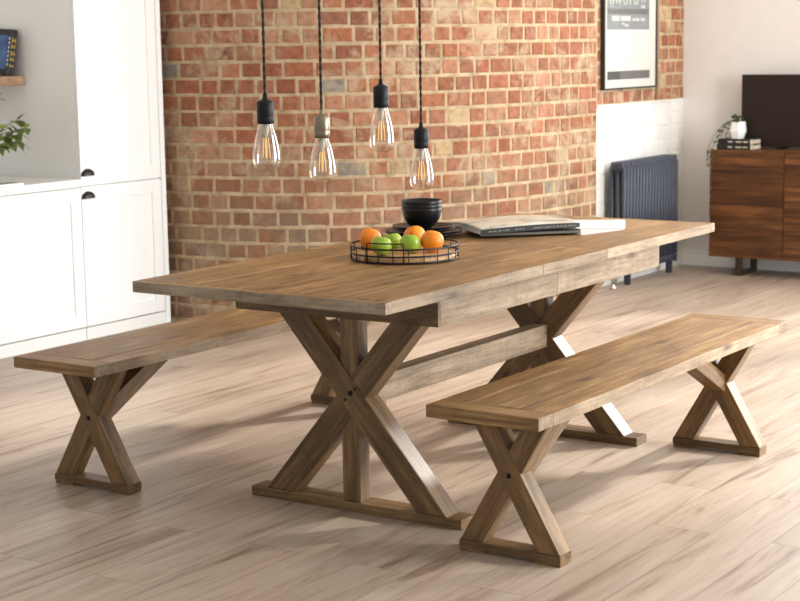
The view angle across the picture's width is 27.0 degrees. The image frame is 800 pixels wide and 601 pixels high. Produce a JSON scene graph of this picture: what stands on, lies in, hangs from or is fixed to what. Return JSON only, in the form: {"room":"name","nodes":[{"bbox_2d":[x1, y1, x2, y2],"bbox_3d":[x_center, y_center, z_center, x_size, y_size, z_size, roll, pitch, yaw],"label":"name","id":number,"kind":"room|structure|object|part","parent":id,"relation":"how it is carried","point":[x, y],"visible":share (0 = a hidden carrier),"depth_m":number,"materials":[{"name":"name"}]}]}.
{"room":"dining room","nodes":[
{"label":"dining room","id":0,"kind":"room"},
{"bbox_2d":[159,0,596,323],"bbox_3d":[-0.210,-1.621,9.010,2.966,3.400,0.863,-3,9,-12],"label":"wall","id":1,"kind":"structure","parent":0,"point":[509,91],"depth_m":8.80,"materials":[{"name":"red brick"}]},
{"bbox_2d":[0,265,799,600],"bbox_3d":[1.704,0.537,6.311,9.170,0.100,8.130,5,10,33],"label":"floor","id":2,"kind":"structure","parent":0,"point":[656,519],"depth_m":5.54,"materials":[{"name":"brown wood"}]},
{"bbox_2d":[0,188,86,358],"bbox_3d":[-2.034,-0.163,8.324,0.622,0.780,0.640,5,10,33],"label":"base cabinet","id":3,"kind":"object","parent":2,"relation":"on","point":[42,278],"visible":1,"depth_m":8.18,"materials":[{"name":"white wood"}]},
{"bbox_2d":[0,176,82,195],"bbox_3d":[-2.040,-0.567,8.251,0.634,0.039,0.664,5,10,33],"label":"countertop","id":4,"kind":"structure","parent":3,"relation":"on","point":[31,184],"depth_m":8.21,"materials":[{"name":"white stone"}]},
{"bbox_2d":[0,182,23,186],"bbox_3d":[-1.919,-0.550,7.952,0.075,0.014,0.260,5,10,33],"label":"serving tray","id":5,"kind":"object","parent":4,"relation":"on","point":[6,184],"visible":1,"depth_m":7.98,"materials":[{"name":"white"}]},
{"bbox_2d":[0,92,30,155],"bbox_3d":[-1.982,-0.838,8.118,0.223,0.535,0.524,5,10,33],"label":"leafy plant","id":6,"kind":"object","parent":4,"relation":"on","point":[8,137],"visible":1,"depth_m":8.21,"materials":[{"name":"green plant"}]},
{"bbox_2d":[0,0,170,339],"bbox_3d":[-1.682,-1.024,8.726,0.648,2.350,0.636,5,10,33],"label":"tall cabinet","id":7,"kind":"object","parent":2,"relation":"on","point":[90,98],"visible":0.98,"depth_m":8.53,"materials":[{"name":"white wood"}]},
{"bbox_3d":[-1.566,-0.645,8.383,0.026,0.038,0.092,5,10,33],"label":"cup handle","id":8,"kind":"part","parent":7,"relation":"part of","materials":[{"name":"grey metal"}]},
{"bbox_3d":[-1.565,-0.532,8.399,0.026,0.038,0.092,5,10,33],"label":"cup handle","id":9,"kind":"part","parent":7,"relation":"part of","materials":[{"name":"grey metal"}]},
{"bbox_3d":[-1.457,-1.387,8.494,0.020,1.560,0.596,5,10,33],"label":"door","id":10,"kind":"part","parent":7,"relation":"part of","materials":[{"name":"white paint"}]},
{"bbox_3d":[-1.440,-0.259,8.668,0.020,0.711,0.596,5,10,33],"label":"door","id":11,"kind":"part","parent":7,"relation":"part of","materials":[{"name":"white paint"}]},
{"bbox_2d":[14,308,386,494],"bbox_3d":[-0.621,0.303,6.205,0.364,0.462,1.840,5,10,33],"label":"bench","id":12,"kind":"object","parent":2,"relation":"on","point":[121,364],"visible":0.61,"depth_m":5.62,"materials":[{"name":"brown wood"}]},
{"bbox_3d":[-1.037,0.403,5.603,0.302,0.391,0.059,5,10,33],"label":"leg","id":13,"kind":"part","parent":12,"relation":"part of","materials":[{"name":"brown wood"}]},
{"bbox_3d":[-1.014,0.405,5.588,0.302,0.391,0.063,5,10,33],"label":"leg","id":14,"kind":"part","parent":12,"relation":"part of","materials":[{"name":"brown wood"}]},
{"bbox_3d":[-0.624,0.093,6.173,0.364,0.037,1.840,5,10,33],"label":"seat","id":15,"kind":"part","parent":12,"relation":"part of","materials":[{"name":"brown wood"}]},
{"bbox_3d":[-0.204,0.206,6.807,0.302,0.391,0.063,5,10,33],"label":"leg","id":16,"kind":"part","parent":12,"relation":"part of","materials":[{"name":"brown wood"}]},
{"bbox_3d":[-0.228,0.204,6.822,0.302,0.391,0.059,5,10,33],"label":"leg","id":17,"kind":"part","parent":12,"relation":"part of","materials":[{"name":"brown wood"}]},
{"bbox_2d":[132,213,714,529],"bbox_3d":[0.206,0.202,5.769,0.922,0.771,2.270,5,10,33],"label":"dining table","id":18,"kind":"object","parent":2,"relation":"on","point":[521,275],"visible":0.8,"depth_m":5.27,"materials":[{"name":"brown wood"}]},
{"bbox_3d":[-0.162,0.333,5.286,0.622,0.605,0.074,5,10,33],"label":"diagonal leg","id":19,"kind":"part","parent":18,"relation":"part of","materials":[{"name":"brown wood"}]},
{"bbox_3d":[-0.142,0.336,5.266,0.068,0.605,0.056,5,10,33],"label":"post","id":20,"kind":"part","parent":18,"relation":"part of","materials":[{"name":"brown wood"}]},
{"bbox_3d":[-0.106,0.338,5.249,0.639,0.605,0.080,5,10,33],"label":"diagonal leg","id":21,"kind":"part","parent":18,"relation":"part of","materials":[{"name":"brown wood"}]},
{"bbox_2d":[350,231,458,264],"bbox_3d":[0.014,-0.174,5.466,0.357,0.069,0.362,5,10,33],"label":"fruit tray","id":22,"kind":"object","parent":18,"relation":"on","point":[398,256],"visible":0.77,"depth_m":5.34,"materials":[{"name":"black metal"}]},
{"bbox_2d":[359,228,380,247],"bbox_3d":[-0.098,-0.207,5.546,0.074,0.070,0.074,-6,10,-30],"label":"orange","id":23,"kind":"object","parent":22,"relation":"in","point":[366,236],"visible":0.73,"depth_m":5.52,"materials":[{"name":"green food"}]},
{"bbox_2d":[371,236,391,254],"bbox_3d":[-0.061,-0.180,5.378,0.069,0.067,0.069,-6,10,-32],"label":"apple","id":24,"kind":"object","parent":22,"relation":"in","point":[376,239],"visible":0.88,"depth_m":5.36,"materials":[{"name":"green food"}]},
{"bbox_3d":[-0.049,-0.149,5.307,0.131,0.068,0.016,3,9,21],"label":"handle","id":25,"kind":"part","parent":22,"relation":"part of","materials":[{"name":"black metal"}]},
{"bbox_2d":[385,231,400,248],"bbox_3d":[-0.024,-0.200,5.524,0.062,0.060,0.062,-6,10,-32],"label":"apple","id":26,"kind":"object","parent":22,"relation":"in","point":[394,237],"visible":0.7,"depth_m":5.50,"materials":[{"name":"green food"}]},
{"bbox_2d":[400,232,420,252],"bbox_3d":[0.034,-0.189,5.427,0.069,0.067,0.069,-7,11,-34],"label":"apple","id":27,"kind":"object","parent":22,"relation":"in","point":[411,241],"visible":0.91,"depth_m":5.40,"materials":[{"name":"green food"}]},
{"bbox_2d":[404,226,424,239],"bbox_3d":[0.049,-0.217,5.598,0.074,0.071,0.074,-8,11,-38],"label":"orange","id":28,"kind":"object","parent":22,"relation":"in","point":[418,231],"visible":0.42,"depth_m":5.57,"materials":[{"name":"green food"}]},
{"bbox_2d":[421,230,443,251],"bbox_3d":[0.105,-0.194,5.440,0.076,0.072,0.076,-7,11,-34],"label":"orange","id":29,"kind":"object","parent":22,"relation":"in","point":[429,239],"visible":0.94,"depth_m":5.41,"materials":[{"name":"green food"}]},
{"bbox_2d":[385,230,461,237],"bbox_3d":[0.086,-0.242,6.064,0.282,0.020,0.282,5,10,33],"label":"dinner plate","id":30,"kind":"object","parent":18,"relation":"on","point":[386,232],"visible":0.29,"depth_m":6.01,"materials":[{"name":"black ceramic"}]},
{"bbox_2d":[385,226,461,234],"bbox_3d":[0.086,-0.250,6.062,0.282,0.020,0.282,5,10,33],"label":"dinner plate","id":31,"kind":"object","parent":30,"relation":"on","point":[456,229],"visible":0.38,"depth_m":6.07,"materials":[{"name":"black ceramic"}]},
{"bbox_2d":[392,226,454,232],"bbox_3d":[0.086,-0.257,6.061,0.228,0.020,0.228,5,10,33],"label":"plate","id":32,"kind":"object","parent":31,"relation":"on","point":[394,228],"visible":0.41,"depth_m":6.00,"materials":[{"name":"black ceramic"}]},
{"bbox_2d":[392,222,454,230],"bbox_3d":[0.086,-0.265,6.060,0.228,0.020,0.228,5,10,33],"label":"plate","id":33,"kind":"object","parent":32,"relation":"on","point":[439,225],"visible":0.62,"depth_m":6.09,"materials":[{"name":"black ceramic"}]},
{"bbox_2d":[401,207,441,227],"bbox_3d":[0.080,-0.300,6.054,0.148,0.078,0.148,5,10,33],"label":"stoneware bowl","id":34,"kind":"object","parent":33,"relation":"on","point":[424,218],"visible":0.74,"depth_m":6.00,"materials":[{"name":"black ceramic"}]},
{"bbox_2d":[401,203,441,208],"bbox_3d":[0.079,-0.314,6.052,0.148,0.078,0.148,5,10,33],"label":"stoneware bowl","id":35,"kind":"object","parent":34,"relation":"on","point":[402,205],"visible":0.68,"depth_m":5.98,"materials":[{"name":"black ceramic"}]},
{"bbox_2d":[401,198,441,204],"bbox_3d":[0.079,-0.327,6.050,0.148,0.078,0.148,5,10,33],"label":"stoneware bowl","id":36,"kind":"object","parent":35,"relation":"on","point":[412,201],"visible":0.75,"depth_m":6.02,"materials":[{"name":"black ceramic"}]},
{"bbox_2d":[466,227,580,236],"bbox_3d":[0.450,-0.262,6.147,0.380,0.012,0.250,-3,9,-11],"label":"book","id":37,"kind":"object","parent":18,"relation":"on","point":[559,230],"visible":0.43,"depth_m":6.04,"materials":[{"name":"black paper"}]},
{"bbox_2d":[448,215,579,234],"bbox_3d":[0.417,-0.290,6.155,0.396,0.042,0.308,-4,9,-21],"label":"magazine","id":38,"kind":"object","parent":37,"relation":"on","point":[514,223],"visible":0.99,"depth_m":6.06,"materials":[{"name":"grey paper"}]},
{"bbox_3d":[0.536,0.170,6.280,0.068,0.605,0.056,5,10,33],"label":"post","id":39,"kind":"part","parent":18,"relation":"part of","materials":[{"name":"brown wood"}]},
{"bbox_3d":[0.516,0.167,6.300,0.622,0.605,0.074,5,10,33],"label":"diagonal leg","id":40,"kind":"part","parent":18,"relation":"part of","materials":[{"name":"brown wood"}]},
{"bbox_3d":[0.571,0.172,6.264,0.639,0.605,0.080,5,10,33],"label":"diagonal leg","id":41,"kind":"part","parent":18,"relation":"part of","materials":[{"name":"brown wood"}]},
{"bbox_2d":[568,229,623,234],"bbox_3d":[0.681,-0.262,6.195,0.235,0.004,0.200,-8,12,-41],"label":"booklet","id":42,"kind":"object","parent":18,"relation":"on","point":[583,231],"visible":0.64,"depth_m":6.13,"materials":[{"name":"grey paper"}]},
{"bbox_2d":[574,220,624,228],"bbox_3d":[0.754,-0.291,6.359,0.210,0.002,0.305,0,9,8],"label":"paper sheet","id":43,"kind":"object","parent":42,"relation":"on","point":[584,224],"visible":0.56,"depth_m":6.34,"materials":[{"name":"grey paper"}]},
{"bbox_2d":[426,313,787,567],"bbox_3d":[0.739,0.410,5.374,0.364,0.462,1.840,5,11,34],"label":"bench","id":44,"kind":"object","parent":2,"relation":"on","point":[540,401],"visible":1,"depth_m":4.93,"materials":[{"name":"brown wood"}]},
{"bbox_3d":[0.316,0.510,4.777,0.302,0.391,0.059,5,11,34],"label":"leg","id":45,"kind":"part","parent":44,"relation":"part of","materials":[{"name":"brown wood"}]},
{"bbox_3d":[0.339,0.512,4.761,0.302,0.391,0.063,5,11,34],"label":"leg","id":46,"kind":"part","parent":44,"relation":"part of","materials":[{"name":"brown wood"}]},
{"bbox_3d":[0.736,0.201,5.342,0.364,0.037,1.840,5,11,34],"label":"seat","id":47,"kind":"part","parent":44,"relation":"part of","materials":[{"name":"brown wood"}]},
{"bbox_3d":[1.138,0.312,5.987,0.302,0.391,0.059,5,11,34],"label":"leg","id":48,"kind":"part","parent":44,"relation":"part of","materials":[{"name":"brown wood"}]},
{"bbox_3d":[1.162,0.314,5.972,0.302,0.391,0.063,5,11,34],"label":"leg","id":49,"kind":"part","parent":44,"relation":"part of","materials":[{"name":"brown wood"}]},
{"bbox_2d":[609,154,677,289],"bbox_3d":[1.489,-0.496,10.235,0.109,0.755,0.851,5,10,33],"label":"radiator","id":50,"kind":"object","parent":2,"relation":"on","point":[646,188],"visible":0.62,"depth_m":10.16,"materials":[{"name":"grey metal"}]},
{"bbox_2d":[709,147,799,275],"bbox_3d":[2.645,-0.524,10.207,1.455,0.785,0.347,5,10,33],"label":"sideboard","id":51,"kind":"object","parent":2,"relation":"on","point":[754,201],"visible":0.98,"depth_m":10.29,"materials":[{"name":"brown wood"}]},
{"bbox_2d":[717,144,760,149],"bbox_3d":[2.128,-0.967,10.441,0.243,0.033,0.131,5,10,33],"label":"book","id":52,"kind":"object","parent":51,"relation":"on","point":[722,146],"visible":0.94,"depth_m":10.39,"materials":[{"name":"black paper"}]},
{"bbox_2d":[718,138,760,144],"bbox_3d":[2.130,-1.000,10.439,0.235,0.033,0.131,5,10,33],"label":"book","id":53,"kind":"object","parent":52,"relation":"on","point":[746,141],"visible":0.97,"depth_m":10.39,"materials":[{"name":"black paper"}]},
{"bbox_2d":[706,114,746,189],"bbox_3d":[2.037,-0.935,10.435,0.283,0.468,0.124,-3,9,-15],"label":"trailing plant","id":54,"kind":"object","parent":53,"relation":"on","point":[737,128],"visible":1,"depth_m":10.39,"materials":[{"name":"green plant"}]},
{"bbox_3d":[2.119,-1.069,10.435,0.113,0.105,0.110,5,10,33],"label":"pot","id":55,"kind":"part","parent":54,"relation":"part of","materials":[{"name":"white ceramic"}]},
{"bbox_3d":[2.193,-0.230,10.540,0.034,0.115,0.285,5,10,33],"label":"sled leg","id":56,"kind":"part","parent":51,"relation":"part of","materials":[{"name":"brown wood"}]},
{"bbox_2d":[741,74,799,149],"bbox_3d":[2.499,-1.164,10.277,0.815,0.462,0.120,5,10,33],"label":"television","id":57,"kind":"object","parent":51,"relation":"on","point":[770,111],"visible":0.85,"depth_m":10.37,"materials":[{"name":"black plastic"}]},
{"bbox_3d":[2.557,-0.557,10.068,0.481,0.659,0.030,5,10,33],"label":"door","id":58,"kind":"part","parent":51,"relation":"part of","materials":[{"name":"brown wood"}]},
{"bbox_2d":[596,0,683,286],"bbox_3d":[1.497,-1.835,10.239,0.006,3.400,1.245,5,10,33],"label":"wall","id":59,"kind":"structure","parent":0,"point":[624,132],"depth_m":10.44,"materials":[{"name":"red brick"}]},
{"bbox_2d":[601,0,657,89],"bbox_3d":[1.390,-1.794,10.048,0.026,1.020,0.728,5,10,33],"label":"framed poster","id":60,"kind":"object","parent":59,"relation":"attached to","point":[628,27],"visible":1,"depth_m":10.05,"materials":[{"name":"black paper"}]},
{"bbox_2d":[597,98,684,107],"bbox_3d":[1.508,-1.228,10.331,0.012,0.012,1.241,5,10,33],"label":"trim","id":61,"kind":"structure","parent":59,"relation":"attached to","point":[621,104],"depth_m":10.28,"materials":[{"name":"white paint"}]},
{"bbox_2d":[656,0,660,98],"bbox_3d":[1.605,-2.399,10.308,0.026,2.290,0.036,5,10,33],"label":"conduit pipe","id":62,"kind":"object","parent":59,"relation":"attached to","point":[658,12],"visible":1,"depth_m":10.43,"materials":[{"name":"metal"}]},
{"bbox_2d":[681,0,799,249],"bbox_3d":[4.823,-1.674,8.872,7.075,3.400,0.120,5,10,33],"label":"wall","id":63,"kind":"structure","parent":0,"point":[725,40],"depth_m":10.69,"materials":[{"name":"white paint"}]},
{"bbox_2d":[680,249,799,271],"bbox_3d":[3.724,-0.130,9.776,4.475,0.105,0.016,5,10,33],"label":"baseboard","id":64,"kind":"structure","parent":63,"relation":"attached to","point":[695,257],"depth_m":10.82,"materials":[{"name":"white paint"}]},
{"bbox_3d":[1.644,-2.934,5.856,9.270,0.100,8.250,5,10,33],"label":"ceiling","id":65,"kind":"structure","parent":0,"visible":0},
{"bbox_2d":[252,0,280,170],"bbox_3d":[-0.400,-1.505,4.618,0.100,2.288,0.100,4,10,28],"label":"pendant light","id":66,"kind":"object","parent":65,"relation":"hanging from","point":[265,107],"visible":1,"depth_m":4.75,"materials":[{"name":"black"}]},
{"bbox_3d":[-0.401,-1.600,4.604,0.010,2.058,0.009,5,10,33],"label":"cord","id":67,"kind":"part","parent":66,"relation":"part of","materials":[{"name":"black fabric"}]},
{"bbox_2d":[257,93,273,123],"bbox_3d":[-0.386,-0.550,4.765,0.049,0.088,0.049,5,10,33],"label":"socket","id":68,"kind":"object","parent":66,"relation":"attached to","point":[265,107],"depth_m":4.75,"materials":[{"name":"black"}]},
{"bbox_3d":[-0.384,-0.456,4.780,0.018,0.101,0.019,5,10,33],"label":"glass stem","id":69,"kind":"part","parent":66,"relation":"part of","materials":[{"name":"grey"}]},
{"bbox_2d":[309,0,335,182],"bbox_3d":[-0.250,-1.513,4.847,0.100,2.346,0.100,6,11,39],"label":"pendant light","id":70,"kind":"object","parent":65,"relation":"hanging from","point":[321,121],"visible":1,"depth_m":4.98,"materials":[{"name":"black"}]},
{"bbox_3d":[-0.251,-1.609,4.832,0.010,2.113,0.009,5,10,33],"label":"cord","id":71,"kind":"part","parent":70,"relation":"part of","materials":[{"name":"black fabric"}]},
{"bbox_2d":[313,109,329,137],"bbox_3d":[-0.235,-0.532,4.998,0.049,0.088,0.049,5,10,33],"label":"socket","id":72,"kind":"object","parent":70,"relation":"attached to","point":[321,121],"depth_m":4.98,"materials":[{"name":"grey metal"}]},
{"bbox_3d":[-0.234,-0.437,5.012,0.018,0.103,0.019,5,10,33],"label":"glass stem","id":73,"kind":"part","parent":70,"relation":"part of","materials":[{"name":"grey"}]},
{"bbox_2d":[369,0,393,151],"bbox_3d":[-0.074,-1.594,5.105,0.100,2.271,0.100,5,10,33],"label":"pendant light","id":74,"kind":"object","parent":65,"relation":"hanging from","point":[380,91],"visible":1,"depth_m":5.23,"materials":[{"name":"black"}]},
{"bbox_3d":[-0.076,-1.692,5.090,0.010,2.033,0.009,5,10,33],"label":"cord","id":75,"kind":"part","parent":74,"relation":"part of","materials":[{"name":"black fabric"}]},
{"bbox_2d":[373,79,388,107],"bbox_3d":[-0.060,-0.653,5.249,0.049,0.090,0.049,5,10,33],"label":"socket","id":76,"kind":"object","parent":74,"relation":"attached to","point":[380,91],"depth_m":5.23,"materials":[{"name":"black"}]},
{"bbox_3d":[-0.059,-0.557,5.264,0.018,0.106,0.019,5,10,33],"label":"glass stem","id":77,"kind":"part","parent":74,"relation":"part of","materials":[{"name":"grey"}]},
{"bbox_2d":[409,0,433,190],"bbox_3d":[0.054,-1.555,5.307,0.100,2.412,0.100,4,10,28],"label":"pendant light","id":78,"kind":"object","parent":65,"relation":"hanging from","point":[421,134],"visible":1,"depth_m":5.44,"materials":[{"name":"black"}]},
{"bbox_3d":[0.053,-1.651,5.292,0.010,2.179,0.009,5,10,33],"label":"cord","id":79,"kind":"part","parent":78,"relation":"part of","materials":[{"name":"black fabric"}]},
{"bbox_2d":[414,122,428,148],"bbox_3d":[0.070,-0.542,5.463,0.049,0.086,0.049,5,10,33],"label":"socket","id":80,"kind":"object","parent":78,"relation":"attached to","point":[421,134],"depth_m":5.45,"materials":[{"name":"black"}]},
{"bbox_3d":[0.071,-0.448,5.477,0.018,0.105,0.019,5,10,33],"label":"glass stem","id":81,"kind":"part","parent":78,"relation":"part of","materials":[{"name":"grey"}]},
{"bbox_3d":[-3.130,-1.295,7.171,0.100,3.400,4.720,5,10,33],"label":"wall","id":82,"kind":"structure","parent":0,"visible":0},
{"bbox_2d":[0,76,24,85],"bbox_3d":[-2.236,-1.077,8.225,0.268,0.047,0.783,5,10,33],"label":"wall shelf","id":83,"kind":"object","parent":82,"relation":"attached to","point":[4,80],"visible":1,"depth_m":8.40,"materials":[{"name":"brown wood"}]},
{"bbox_2d":[0,29,17,75],"bbox_3d":[-2.034,-1.265,8.473,0.199,0.241,0.077,6,11,37],"label":"book","id":84,"kind":"object","parent":83,"relation":"on","point":[8,37],"visible":1,"depth_m":8.42,"materials":[{"name":"black paper"}]},
{"bbox_2d":[0,35,8,68],"bbox_3d":[-2.049,-1.265,8.459,0.153,0.170,0.002,8,3,37],"label":"print","id":85,"kind":"object","parent":84,"relation":"attached to","point":[3,38],"depth_m":8.43}
]}

